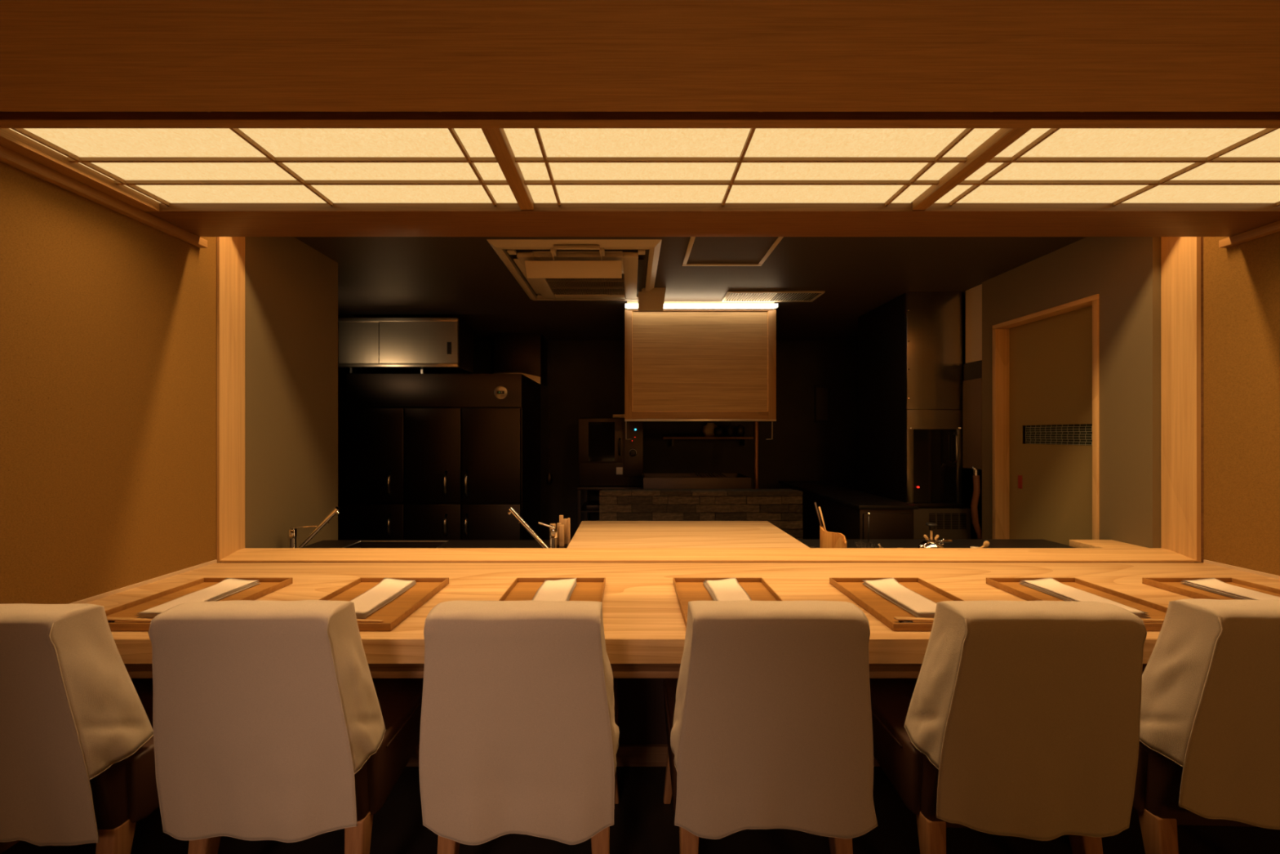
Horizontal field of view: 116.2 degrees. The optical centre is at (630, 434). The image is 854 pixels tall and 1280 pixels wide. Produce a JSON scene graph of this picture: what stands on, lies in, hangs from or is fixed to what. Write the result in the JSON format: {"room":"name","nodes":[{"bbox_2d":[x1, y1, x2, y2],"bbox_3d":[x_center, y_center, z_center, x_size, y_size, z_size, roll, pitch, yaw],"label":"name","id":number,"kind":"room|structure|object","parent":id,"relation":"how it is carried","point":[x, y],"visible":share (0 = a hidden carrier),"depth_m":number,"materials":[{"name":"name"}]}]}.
{"room":"japanese counter restaurant","nodes":[
{"label":"japanese counter restaurant","id":0,"kind":"room"},
{"bbox_2d":[0,161,337,853],"bbox_3d":[-2.065,-0.110,-0.244,0.150,2.900,5.912,0,0,0],"label":"wall","id":1,"kind":"structure","parent":0,"point":[108,317],"depth_m":1.62,"materials":[{"name":"paint"}]},
{"bbox_2d":[0,128,159,211],"bbox_3d":[-1.966,-0.927,1.404,0.097,0.035,0.438,0,0,0],"label":"trim","id":2,"kind":"structure","parent":1,"relation":"attached to","point":[11,140],"depth_m":1.38,"materials":[{"name":"brown wood"}]},
{"bbox_2d":[0,145,207,248],"bbox_3d":[-1.997,-0.892,1.433,0.036,0.036,0.865,0,0,0],"label":"trim","id":3,"kind":"structure","parent":1,"relation":"attached to","point":[7,156],"depth_m":1.47,"materials":[{"name":"brown wood"}]},
{"bbox_2d":[68,560,217,604],"bbox_3d":[-2.011,0.613,1.575,0.008,0.014,0.718,0,0,0],"label":"baseboard","id":4,"kind":"structure","parent":1,"relation":"attached to","point":[162,577],"depth_m":1.64,"materials":[{"name":"beige wood"}]},
{"bbox_2d":[0,111,1279,128],"bbox_3d":[0.388,-0.927,1.169,4.805,0.035,0.033,0,0,0],"label":"trim","id":5,"kind":"structure","parent":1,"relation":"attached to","point":[7,119],"depth_m":1.15,"materials":[{"name":"brown wood"}]},
{"bbox_2d":[145,203,1279,236],"bbox_3d":[0.388,-0.927,1.728,4.805,0.035,0.210,0,0,0],"label":"ceiling beam","id":6,"kind":"structure","parent":1,"relation":"attached to","point":[201,220],"depth_m":1.69,"materials":[{"name":"brown wood"}]},
{"bbox_2d":[337,337,348,539],"bbox_3d":[-3.550,0.085,3.800,0.100,2.510,2.400,0,0,0],"label":"wall","id":7,"kind":"structure","parent":0,"point":[342,373],"depth_m":4.83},
{"bbox_2d":[348,340,857,539],"bbox_3d":[0.000,0.085,5.000,7.200,2.510,0.100,0,0,0],"label":"wall","id":8,"kind":"structure","parent":0,"point":[587,378],"depth_m":4.95,"materials":[{"name":"black paint"}]},
{"bbox_2d":[661,436,754,445],"bbox_3d":[0.932,0.078,4.824,1.091,0.105,0.248,0,0,0],"label":"wall shelf","id":9,"kind":"object","parent":8,"relation":"attached to","point":[743,440],"visible":0.95,"depth_m":4.70,"materials":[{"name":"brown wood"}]},
{"bbox_2d":[702,422,716,436],"bbox_3d":[0.982,-0.060,4.870,0.200,0.170,0.140,0,0,0],"label":"jar","id":10,"kind":"object","parent":9,"relation":"on","point":[708,429],"visible":0.73,"depth_m":4.82,"materials":[{"name":"beige ceramic"}]},
{"bbox_2d":[713,426,724,436],"bbox_3d":[1.058,-0.040,4.745,0.130,0.130,0.091,0,0,0],"label":"jar","id":11,"kind":"object","parent":9,"relation":"on","point":[719,431],"visible":0.97,"depth_m":4.71,"materials":[{"name":"black metal"}]},
{"bbox_2d":[735,424,744,436],"bbox_3d":[1.318,-0.050,4.780,0.110,0.150,0.077,0,0,0],"label":"jar","id":12,"kind":"object","parent":9,"relation":"on","point":[740,430],"visible":0.88,"depth_m":4.75,"materials":[{"name":"black metal"}]},
{"bbox_2d":[0,0,1279,111],"bbox_3d":[0.388,-0.935,-1.039,4.805,0.050,4.322,0,0,0],"label":"ceiling","id":13,"kind":"structure","parent":0,"point":[56,55],"depth_m":0.96,"materials":[{"name":"brown wood"}]},
{"bbox_2d":[0,766,1279,853],"bbox_3d":[0.200,1.390,1.000,7.600,0.100,8.400,0,0,0],"label":"floor","id":14,"kind":"structure","parent":0,"point":[643,824],"depth_m":1.32,"materials":[{"name":"black"}]},
{"bbox_2d":[89,678,159,853],"bbox_3d":[-1.600,0.896,1.231,0.501,0.888,0.510,0,0,0],"label":"chair","id":15,"kind":"object","parent":14,"relation":"on","point":[124,794],"visible":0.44,"depth_m":1.09,"materials":[{"name":"brown wood"}]},
{"bbox_2d":[0,603,153,845],"bbox_3d":[-1.599,0.746,1.042,0.521,0.622,0.190,0,0,0],"label":"chair cover","id":16,"kind":"object","parent":15,"relation":"on","point":[71,708],"visible":1,"depth_m":0.99,"materials":[{"name":"fabric"}]},
{"bbox_2d":[187,678,423,853],"bbox_3d":[-0.960,0.896,1.250,0.501,0.888,0.510,0,0,-1],"label":"chair","id":17,"kind":"object","parent":14,"relation":"on","point":[400,700],"visible":0.17,"depth_m":1.19,"materials":[{"name":"brown wood"}]},
{"bbox_2d":[147,600,386,842],"bbox_3d":[-0.954,0.740,1.062,0.519,0.610,0.189,0,0,-1],"label":"chair cover","id":18,"kind":"object","parent":17,"relation":"on","point":[266,713],"visible":1,"depth_m":1.00,"materials":[{"name":"fabric"}]},
{"bbox_2d":[303,539,571,547],"bbox_3d":[-1.167,1.008,2.321,1.635,0.664,0.509,0,0,0],"label":"countertop","id":19,"kind":"structure","parent":14,"relation":"on","point":[325,543],"depth_m":2.54,"materials":[{"name":"grey metal"}]},
{"bbox_2d":[287,506,340,547],"bbox_3d":[-1.781,0.541,2.245,0.301,0.276,0.052,0,0,0],"label":"faucet","id":20,"kind":"object","parent":19,"relation":"on","point":[292,531],"visible":0.7,"depth_m":2.23,"materials":[{"name":"silver metal"}]},
{"bbox_2d":[343,540,448,547],"bbox_3d":[-1.441,0.780,2.380,0.566,0.210,0.328,0,0,0],"label":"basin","id":21,"kind":"object","parent":19,"relation":"in","point":[360,544],"depth_m":2.54,"materials":[{"name":"silver metal"}]},
{"bbox_2d":[507,506,557,547],"bbox_3d":[-0.546,0.542,2.245,0.281,0.274,0.052,0,0,0],"label":"faucet","id":22,"kind":"object","parent":19,"relation":"on","point":[553,531],"visible":0.75,"depth_m":2.23,"materials":[{"name":"silver metal"}]},
{"bbox_3d":[-0.396,0.674,2.320,0.098,0.012,0.070,0,0,0],"label":"knife block","id":23,"kind":"object","parent":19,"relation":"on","visible":0},
{"bbox_2d":[549,523,555,545],"bbox_3d":[-0.447,0.590,2.295,0.033,0.155,0.018,0,0,0],"label":"knife","id":24,"kind":"object","parent":23,"relation":"in","point":[552,524],"visible":0.26,"depth_m":2.29,"materials":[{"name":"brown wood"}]},
{"bbox_2d":[556,522,561,547],"bbox_3d":[-0.414,0.590,2.318,0.025,0.154,0.018,0,0,0],"label":"knife","id":25,"kind":"object","parent":23,"relation":"in","point":[557,523],"visible":0.5,"depth_m":2.31,"materials":[{"name":"brown wood"}]},
{"bbox_2d":[559,524,564,547],"bbox_3d":[-0.396,0.593,2.295,0.029,0.149,0.018,0,0,0],"label":"knife","id":26,"kind":"object","parent":23,"relation":"in","point":[561,526],"visible":0.73,"depth_m":2.29,"materials":[{"name":"brown wood"}]},
{"bbox_2d":[562,518,567,547],"bbox_3d":[-0.385,0.581,2.342,0.031,0.174,0.018,0,0,0],"label":"knife","id":27,"kind":"object","parent":23,"relation":"in","point":[564,520],"visible":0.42,"depth_m":2.33,"materials":[{"name":"brown wood"}]},
{"bbox_2d":[567,517,570,546],"bbox_3d":[-0.358,0.576,2.318,0.014,0.183,0.018,0,0,0],"label":"knife","id":28,"kind":"object","parent":23,"relation":"in","point":[568,518],"visible":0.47,"depth_m":2.31,"materials":[{"name":"brown wood"}]},
{"bbox_2d":[345,373,540,539],"bbox_3d":[-1.840,0.383,4.094,1.640,1.913,0.877,0,0,0],"label":"refrigerator","id":29,"kind":"object","parent":14,"relation":"on","point":[428,456],"visible":0.77,"depth_m":3.71,"materials":[{"name":"grey metal"}]},
{"bbox_2d":[337,317,473,373],"bbox_3d":[-2.159,-0.829,3.874,1.121,0.508,0.372,0,0,0],"label":"upper cabinet","id":30,"kind":"object","parent":29,"relation":"on","point":[422,345],"visible":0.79,"depth_m":3.69,"materials":[{"name":"grey metal"}]},
{"bbox_2d":[437,678,618,853],"bbox_3d":[-0.290,0.896,1.250,0.501,0.888,0.510,0,0,-1],"label":"chair","id":31,"kind":"object","parent":14,"relation":"on","point":[600,842],"visible":0.07,"depth_m":1.08,"materials":[{"name":"brown wood"}]},
{"bbox_2d":[418,600,619,844],"bbox_3d":[-0.287,0.740,1.063,0.515,0.610,0.188,0,0,0],"label":"chair cover","id":32,"kind":"object","parent":31,"relation":"on","point":[519,733],"visible":1,"depth_m":1.00,"materials":[{"name":"fabric"}]},
{"bbox_2d":[577,485,641,527],"bbox_3d":[-0.204,0.941,4.435,0.690,0.799,0.670,0,0,0],"label":"steel table","id":33,"kind":"object","parent":14,"relation":"on","point":[583,508],"visible":0.22,"depth_m":4.12,"materials":[{"name":"grey metal"}]},
{"bbox_2d":[581,501,599,511],"bbox_3d":[-0.204,0.793,4.430,0.660,0.013,0.620,0,0,0],"label":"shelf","id":34,"kind":"object","parent":33,"relation":"attached to","point":[584,507],"depth_m":4.22,"materials":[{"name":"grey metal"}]},
{"bbox_2d":[586,500,599,510],"bbox_3d":[-0.393,0.760,4.300,0.133,0.052,0.300,0,0,0],"label":"steel pan","id":35,"kind":"object","parent":33,"relation":"on","point":[592,504],"visible":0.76,"depth_m":4.15,"materials":[{"name":"grey metal"}]},
{"bbox_2d":[578,417,643,485],"bbox_3d":[-0.204,0.180,4.414,0.674,0.715,0.633,0,0,0],"label":"oven","id":36,"kind":"object","parent":33,"relation":"on","point":[606,458],"visible":0.91,"depth_m":4.15,"materials":[{"name":"grey metal"}]},
{"bbox_2d":[613,414,624,417],"bbox_3d":[-0.119,-0.198,4.350,0.133,0.034,0.300,0,0,0],"label":"box","id":37,"kind":"object","parent":36,"relation":"on","point":[614,415],"visible":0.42,"depth_m":4.20,"materials":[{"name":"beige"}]},
{"bbox_2d":[86,562,1279,766],"bbox_3d":[0.388,0.980,1.574,4.801,0.720,0.724,0,0,0],"label":"countertop","id":38,"kind":"structure","parent":14,"relation":"on","point":[644,625],"depth_m":1.62,"materials":[{"name":"brown wood"}]},
{"bbox_2d":[105,577,293,631],"bbox_3d":[-1.593,0.607,1.460,0.370,0.024,0.405,0,0,0],"label":"tray","id":39,"kind":"object","parent":38,"relation":"on","point":[267,585],"visible":0.53,"depth_m":1.50,"materials":[{"name":"brown wood"}]},
{"bbox_2d":[106,617,152,621],"bbox_3d":[-1.602,0.603,1.300,0.282,0.013,0.016,0,0,0],"label":"chopsticks","id":40,"kind":"object","parent":39,"relation":"on","point":[115,619],"visible":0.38,"depth_m":1.29,"materials":[{"name":"brown wood"}]},
{"bbox_2d":[136,577,259,617],"bbox_3d":[-1.587,0.600,1.483,0.142,0.026,0.315,0,0,-1],"label":"napkin","id":41,"kind":"object","parent":39,"relation":"on","point":[228,586],"visible":0.81,"depth_m":1.49,"materials":[{"name":"fabric"}]},
{"bbox_2d":[318,577,448,631],"bbox_3d":[-0.941,0.607,1.460,0.370,0.024,0.405,0,0,0],"label":"tray","id":42,"kind":"object","parent":38,"relation":"on","point":[394,612],"visible":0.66,"depth_m":1.50,"materials":[{"name":"brown wood"}]},
{"bbox_2d":[356,618,382,622],"bbox_3d":[-0.950,0.603,1.300,0.282,0.013,0.016,0,0,0],"label":"chopsticks","id":43,"kind":"object","parent":42,"relation":"on","point":[357,620],"visible":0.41,"depth_m":1.30,"materials":[{"name":"brown wood"}]},
{"bbox_2d":[349,577,416,617],"bbox_3d":[-0.946,0.600,1.483,0.139,0.026,0.315,0,0,1],"label":"napkin","id":44,"kind":"object","parent":42,"relation":"on","point":[388,589],"visible":0.84,"depth_m":1.48,"materials":[{"name":"fabric"}]},
{"bbox_2d":[498,577,605,602],"bbox_3d":[-0.289,0.607,1.460,0.370,0.024,0.405,0,0,0],"label":"tray","id":45,"kind":"object","parent":38,"relation":"on","point":[522,588],"visible":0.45,"depth_m":1.58,"materials":[{"name":"brown wood"}]},
{"bbox_2d":[532,577,577,600],"bbox_3d":[-0.291,0.600,1.483,0.139,0.026,0.315,0,0,1],"label":"napkin","id":46,"kind":"object","parent":45,"relation":"on","point":[562,589],"visible":0.56,"depth_m":1.52,"materials":[{"name":"fabric"}]},
{"bbox_2d":[124,663,1146,678],"bbox_3d":[0.388,0.783,1.462,4.801,0.023,0.323,0,0,0],"label":"shelf","id":47,"kind":"object","parent":38,"relation":"attached to","point":[135,670],"depth_m":1.30,"materials":[{"name":"brown wood"}]},
{"bbox_2d":[673,577,782,628],"bbox_3d":[0.363,0.607,1.460,0.370,0.024,0.405,0,0,0],"label":"tray","id":48,"kind":"object","parent":38,"relation":"on","point":[687,589],"visible":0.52,"depth_m":1.57,"materials":[{"name":"brown wood"}]},
{"bbox_2d":[702,577,751,600],"bbox_3d":[0.371,0.600,1.483,0.139,0.026,0.315,0,0,-2],"label":"napkin","id":49,"kind":"object","parent":48,"relation":"on","point":[729,588],"visible":0.62,"depth_m":1.53,"materials":[{"name":"fabric"}]},
{"bbox_2d":[829,577,964,631],"bbox_3d":[1.015,0.607,1.460,0.370,0.024,0.405,0,0,0],"label":"tray","id":50,"kind":"object","parent":38,"relation":"on","point":[882,608],"visible":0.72,"depth_m":1.50,"materials":[{"name":"brown wood"}]},
{"bbox_2d":[862,577,936,617],"bbox_3d":[1.020,0.600,1.483,0.140,0.026,0.315,0,0,-1],"label":"napkin","id":51,"kind":"object","parent":50,"relation":"on","point":[919,606],"visible":0.94,"depth_m":1.46,"materials":[{"name":"fabric"}]},
{"bbox_2d":[897,620,913,622],"bbox_3d":[0.897,0.608,1.298,0.060,0.008,0.036,0,0,0],"label":"chopstick rest","id":52,"kind":"object","parent":50,"relation":"on","point":[900,621],"visible":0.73,"depth_m":1.29,"materials":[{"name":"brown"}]},
{"bbox_2d":[893,616,933,621],"bbox_3d":[1.006,0.603,1.300,0.282,0.013,0.016,0,0,0],"label":"chopsticks","id":53,"kind":"object","parent":50,"relation":"on","point":[917,619],"visible":0.42,"depth_m":1.29,"materials":[{"name":"brown wood"}]},
{"bbox_2d":[986,577,1167,631],"bbox_3d":[1.667,0.607,1.460,0.370,0.024,0.405,0,0,0],"label":"tray","id":54,"kind":"object","parent":38,"relation":"on","point":[1011,585],"visible":0.5,"depth_m":1.53,"materials":[{"name":"brown wood"}]},
{"bbox_2d":[1019,577,1151,617],"bbox_3d":[1.667,0.600,1.483,0.138,0.026,0.315,0,0,0],"label":"napkin","id":55,"kind":"object","parent":54,"relation":"on","point":[1051,586],"visible":0.7,"depth_m":1.50,"materials":[{"name":"fabric"}]},
{"bbox_2d":[1140,617,1164,621],"bbox_3d":[1.658,0.603,1.300,0.282,0.013,0.016,0,0,0],"label":"chopsticks","id":56,"kind":"object","parent":54,"relation":"on","point":[1144,620],"visible":0.19,"depth_m":1.30,"materials":[{"name":"brown wood"}]},
{"bbox_2d":[1142,577,1279,599],"bbox_3d":[2.319,0.607,1.460,0.370,0.024,0.405,0,0,0],"label":"tray","id":57,"kind":"object","parent":38,"relation":"on","point":[1174,584],"visible":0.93,"depth_m":1.59,"materials":[{"name":"brown wood"}]},
{"bbox_2d":[1181,577,1279,599],"bbox_3d":[2.325,0.600,1.483,0.139,0.026,0.315,0,0,1],"label":"napkin","id":58,"kind":"object","parent":57,"relation":"on","point":[1212,584],"visible":0.88,"depth_m":1.53,"materials":[{"name":"fabric"}]},
{"bbox_2d":[567,520,808,547],"bbox_3d":[0.314,0.975,2.464,1.316,0.730,0.728,0,0,0],"label":"table","id":59,"kind":"object","parent":14,"relation":"on","point":[589,534],"visible":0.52,"depth_m":2.40,"materials":[{"name":"brown wood"}]},
{"bbox_2d":[599,488,803,538],"bbox_3d":[0.585,0.904,3.398,1.683,0.872,0.233,0,0,0],"label":"grill","id":60,"kind":"object","parent":14,"relation":"on","point":[782,508],"visible":0.32,"depth_m":3.29,"materials":[{"name":"grey"}]},
{"bbox_2d":[641,472,751,488],"bbox_3d":[0.598,0.856,3.763,0.966,0.968,0.405,0,0,0],"label":"box","id":61,"kind":"object","parent":60,"relation":"on","point":[649,481],"visible":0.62,"depth_m":3.56,"materials":[{"name":"grey metal"}]},
{"bbox_2d":[754,421,758,488],"bbox_3d":[1.185,0.598,3.750,0.044,1.484,0.043,0,0,0],"label":"pipe","id":62,"kind":"object","parent":14,"relation":"on","point":[756,423],"visible":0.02,"depth_m":3.73,"materials":[{"name":"orange metal"}]},
{"bbox_2d":[662,678,853,853],"bbox_3d":[0.369,0.896,1.250,0.501,0.888,0.510,0,0,0],"label":"chair","id":63,"kind":"object","parent":14,"relation":"on","point":[688,842],"visible":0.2,"depth_m":1.18,"materials":[{"name":"brown wood"}]},
{"bbox_2d":[670,600,877,839],"bbox_3d":[0.372,0.739,1.061,0.527,0.608,0.187,0,0,0],"label":"chair cover","id":64,"kind":"object","parent":63,"relation":"on","point":[772,727],"visible":1,"depth_m":1.00,"materials":[{"name":"fabric"}]},
{"bbox_2d":[778,480,918,538],"bbox_3d":[1.900,0.930,3.725,0.440,0.820,1.590,0,0,0],"label":"kitchen counter","id":65,"kind":"object","parent":14,"relation":"on","point":[844,510],"visible":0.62,"depth_m":3.14,"materials":[{"name":"grey metal"}]},
{"bbox_2d":[796,538,1074,547],"bbox_3d":[1.840,1.010,2.333,1.710,0.660,0.534,0,0,0],"label":"countertop","id":66,"kind":"structure","parent":14,"relation":"on","point":[885,543],"depth_m":2.50,"materials":[{"name":"black metal"}]},
{"bbox_2d":[819,524,846,547],"bbox_3d":[1.145,0.599,2.250,0.136,0.162,0.136,0,0,0],"label":"cup","id":67,"kind":"object","parent":66,"relation":"on","point":[827,539],"visible":0.66,"depth_m":2.20,"materials":[{"name":"brown wood"}]},
{"bbox_2d":[813,502,822,527],"bbox_3d":[1.084,0.518,2.263,0.075,0.266,0.011,0,0,16],"label":"stick","id":68,"kind":"object","parent":67,"relation":"in","point":[815,503],"visible":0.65,"depth_m":2.26,"materials":[{"name":"brown wood"}]},
{"bbox_2d":[818,506,826,530],"bbox_3d":[1.104,0.530,2.263,0.067,0.242,0.010,0,0,18],"label":"stick","id":69,"kind":"object","parent":67,"relation":"in","point":[820,508],"visible":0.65,"depth_m":2.26,"materials":[{"name":"brown wood"}]},
{"bbox_2d":[854,540,875,547],"bbox_3d":[1.326,0.643,2.247,0.106,0.072,0.103,0,0,0],"label":"glass bowl","id":70,"kind":"object","parent":66,"relation":"on","point":[860,544],"visible":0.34,"depth_m":2.26,"materials":[{"name":"white"}]},
{"bbox_2d":[866,512,870,542],"bbox_3d":[1.412,0.570,2.360,0.044,0.220,0.043,0,0,0],"label":"stand","id":71,"kind":"object","parent":66,"relation":"on","point":[868,513],"visible":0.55,"depth_m":2.36,"materials":[{"name":"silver metal"}]},
{"bbox_2d":[917,522,952,547],"bbox_3d":[1.714,0.589,2.242,0.171,0.181,0.120,0,0,28],"label":"burner","id":72,"kind":"object","parent":66,"relation":"on","point":[931,542],"visible":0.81,"depth_m":2.24,"materials":[{"name":"silver metal"}]},
{"bbox_3d":[1.961,0.660,2.250,0.066,0.040,0.066,0,0,0],"label":"saucer","id":73,"kind":"object","parent":66,"relation":"on","visible":0},
{"bbox_2d":[978,540,989,547],"bbox_3d":[1.994,0.622,2.250,0.070,0.050,0.010,0,0,0],"label":"wooden spoon","id":74,"kind":"object","parent":73,"relation":"in","point":[985,544],"visible":0.92,"depth_m":2.25,"materials":[{"name":"brown wood"}]},
{"bbox_2d":[982,540,989,547],"bbox_3d":[2.010,0.617,2.250,0.038,0.040,0.010,0,0,0],"label":"bowl","id":75,"kind":"object","parent":74,"relation":"on","point":[985,544],"depth_m":2.25,"materials":[{"name":"wood"}]},
{"bbox_3d":[2.590,0.652,2.150,0.180,0.054,0.120,0,0,0],"label":"bracket","id":76,"kind":"object","parent":66,"relation":"on","visible":0},
{"bbox_2d":[1069,539,1146,547],"bbox_3d":[2.579,0.606,2.152,0.238,0.036,0.165,0,0,0],"label":"flap","id":77,"kind":"object","parent":76,"relation":"on","point":[1073,543],"visible":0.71,"depth_m":2.16,"materials":[{"name":"brown wood"}]},
{"bbox_2d":[913,506,970,538],"bbox_3d":[2.477,0.969,3.594,0.581,0.741,0.724,0,0,0],"label":"machine","id":78,"kind":"object","parent":14,"relation":"on","point":[952,522],"visible":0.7,"depth_m":3.24,"materials":[{"name":"brown paint"}]},
{"bbox_2d":[857,292,964,507],"bbox_3d":[2.489,-0.287,3.587,0.454,1.761,0.738,0,0,0],"label":"tall cabinet","id":79,"kind":"object","parent":78,"relation":"on","point":[910,345],"visible":0.93,"depth_m":3.26,"materials":[{"name":"grey"}]},
{"bbox_2d":[869,678,1102,853],"bbox_3d":[1.041,0.896,1.250,0.501,0.888,0.510,0,0,1],"label":"chair","id":80,"kind":"object","parent":14,"relation":"on","point":[909,771],"visible":0.2,"depth_m":1.15,"materials":[{"name":"brown wood"}]},
{"bbox_2d":[903,600,1146,840],"bbox_3d":[1.038,0.739,1.060,0.518,0.609,0.189,0,0,1],"label":"chair cover","id":81,"kind":"object","parent":80,"relation":"on","point":[1027,713],"visible":1,"depth_m":1.00,"materials":[{"name":"fabric"}]},
{"bbox_2d":[1132,741,1257,853],"bbox_3d":[1.679,0.896,1.256,0.501,0.888,0.510,0,0,2],"label":"chair","id":82,"kind":"object","parent":14,"relation":"on","point":[1158,777],"visible":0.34,"depth_m":1.09,"materials":[{"name":"brown wood"}]},
{"bbox_2d":[1139,598,1279,829],"bbox_3d":[1.674,0.732,1.066,0.516,0.595,0.188,0,0,1],"label":"chair cover","id":83,"kind":"object","parent":82,"relation":"on","point":[1211,690],"visible":0.97,"depth_m":1.02,"materials":[{"name":"fabric"}]},
{"bbox_2d":[293,236,1086,340],"bbox_3d":[0.000,-1.210,3.555,7.200,0.080,2.990,0,0,0],"label":"ceiling","id":84,"kind":"structure","parent":0,"point":[464,278],"depth_m":2.94,"materials":[{"name":"grey paint"}]},
{"bbox_2d":[493,333,546,386],"bbox_3d":[-1.295,-0.873,4.734,0.537,0.590,0.372,0,0,0],"label":"hood","id":85,"kind":"object","parent":84,"relation":"attached to","point":[524,353],"visible":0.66,"depth_m":4.56,"materials":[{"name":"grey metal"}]},
{"bbox_2d":[486,239,666,311],"bbox_3d":[-0.286,-1.144,2.908,1.151,0.312,1.045,0,0,0],"label":"air conditioner","id":86,"kind":"object","parent":84,"relation":"attached to","point":[556,269],"visible":0.98,"depth_m":2.55,"materials":[{"name":"beige plastic"}]},
{"bbox_2d":[546,273,624,294],"bbox_3d":[-0.330,-1.133,2.998,0.570,0.013,0.423,0,0,0],"label":"grille","id":87,"kind":"object","parent":86,"relation":"attached to","point":[553,285],"depth_m":3.05,"materials":[{"name":"brown plastic"}]},
{"bbox_2d":[624,301,777,439],"bbox_3d":[0.615,-0.563,3.769,1.329,1.211,0.652,0,0,0],"label":"range hood","id":88,"kind":"object","parent":84,"relation":"hanging from","point":[685,361],"visible":1,"depth_m":3.51,"materials":[{"name":"brown wood"}]},
{"bbox_2d":[681,236,783,266],"bbox_3d":[0.627,-1.165,2.462,0.545,0.008,0.565,0,0,0],"label":"ceiling hatch","id":89,"kind":"object","parent":84,"relation":"attached to","point":[700,251],"visible":0.55,"depth_m":2.53,"materials":[{"name":"beige plastic"}]},
{"bbox_2d":[721,290,825,302],"bbox_3d":[1.188,-1.162,3.353,0.789,0.014,0.233,0,0,0],"label":"ceiling vent","id":90,"kind":"object","parent":84,"relation":"in","point":[731,295],"visible":1,"depth_m":3.34,"materials":[{"name":"beige plastic"}]},
{"bbox_2d":[960,322,982,538],"bbox_3d":[3.550,0.085,4.000,0.100,2.510,2.000,0,0,0],"label":"wall","id":91,"kind":"structure","parent":0,"point":[967,473],"depth_m":4.12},
{"bbox_2d":[965,236,1160,547],"bbox_3d":[2.800,0.085,2.650,0.200,2.510,1.180,0,0,0],"label":"wall","id":92,"kind":"structure","parent":0,"point":[1125,272],"depth_m":2.23,"materials":[{"name":"brown"}]},
{"bbox_2d":[962,360,982,469],"bbox_3d":[2.752,-0.154,3.155,0.095,0.842,0.180,0,0,0],"label":"wall box","id":93,"kind":"object","parent":92,"relation":"attached to","point":[972,382],"visible":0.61,"depth_m":3.15,"materials":[{"name":"brown paint"}]},
{"bbox_2d":[970,466,982,538],"bbox_3d":[2.721,0.667,3.110,0.134,0.848,0.060,0,0,0],"label":"hose","id":94,"kind":"object","parent":93,"relation":"hanging from","point":[976,486],"visible":0.78,"depth_m":3.09,"materials":[{"name":"brown rubber"}]},
{"bbox_2d":[992,293,1098,545],"bbox_3d":[2.756,0.264,2.629,0.132,2.152,0.668,0,0,0],"label":"door","id":95,"kind":"structure","parent":92,"relation":"in","point":[1046,362],"depth_m":2.66,"materials":[{"name":"brown wood"}]},
{"bbox_2d":[1203,231,1279,575],"bbox_3d":[2.850,-0.110,-0.628,0.120,2.900,5.144,0,0,0],"label":"wall","id":96,"kind":"structure","parent":0,"point":[1242,281],"depth_m":1.81,"materials":[{"name":"paint"}]},
{"bbox_2d":[1203,560,1279,579],"bbox_3d":[2.786,0.613,1.575,0.008,0.014,0.718,0,0,0],"label":"baseboard","id":97,"kind":"structure","parent":96,"relation":"attached to","point":[1220,564],"depth_m":1.81,"materials":[{"name":"beige wood"}]},
{"bbox_2d":[1218,220,1279,248],"bbox_3d":[2.772,-0.892,1.433,0.036,0.036,0.865,0,0,0],"label":"trim","id":98,"kind":"structure","parent":96,"relation":"attached to","point":[1274,227],"depth_m":1.77,"materials":[{"name":"brown wood"}]},
{"bbox_3d":[0.388,-0.110,2.002,5.045,2.900,0.116,0,0,0],"label":"wall","id":99,"kind":"structure","parent":0,"visible":0},
{"bbox_2d":[216,236,1203,562],"bbox_3d":[0.388,-0.170,1.998,4.805,1.820,0.120,0,0,0],"label":"window frame","id":100,"kind":"structure","parent":99,"relation":"in","point":[1181,257],"depth_m":1.98,"materials":[{"name":"brown wood"}]},
{"bbox_3d":[0.387,-0.980,1.390,4.805,0.020,0.540,0,0,0],"label":"ceiling","id":101,"kind":"structure","parent":0,"visible":0},
{"bbox_2d":[8,128,517,205],"bbox_3d":[-1.217,-0.943,1.370,1.540,0.019,0.540,0,0,0],"label":"recessed light","id":102,"kind":"object","parent":101,"relation":"in","point":[166,166],"visible":0.62,"depth_m":1.36,"materials":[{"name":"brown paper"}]},
{"bbox_2d":[481,128,533,209],"bbox_3d":[-0.420,-0.936,1.404,0.054,0.042,0.438,0,0,0],"label":"trim","id":103,"kind":"structure","parent":101,"relation":"attached to","point":[497,140],"depth_m":1.36,"materials":[{"name":"brown wood"}]},
{"bbox_2d":[503,128,1000,205],"bbox_3d":[0.377,-0.943,1.370,1.540,0.019,0.540,0,0,0],"label":"recessed light","id":104,"kind":"object","parent":101,"relation":"in","point":[886,166],"visible":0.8,"depth_m":1.36,"materials":[{"name":"beige paper"}]},
{"bbox_2d":[912,128,1031,209],"bbox_3d":[1.174,-0.936,1.404,0.054,0.042,0.438,0,0,0],"label":"trim","id":105,"kind":"structure","parent":101,"relation":"attached to","point":[1002,138],"depth_m":1.36,"materials":[{"name":"brown wood"}]},
{"bbox_2d":[933,128,1279,205],"bbox_3d":[1.971,-0.943,1.370,1.540,0.019,0.540,0,0,0],"label":"recessed light","id":106,"kind":"object","parent":101,"relation":"in","point":[1116,166],"visible":0.7,"depth_m":1.42,"materials":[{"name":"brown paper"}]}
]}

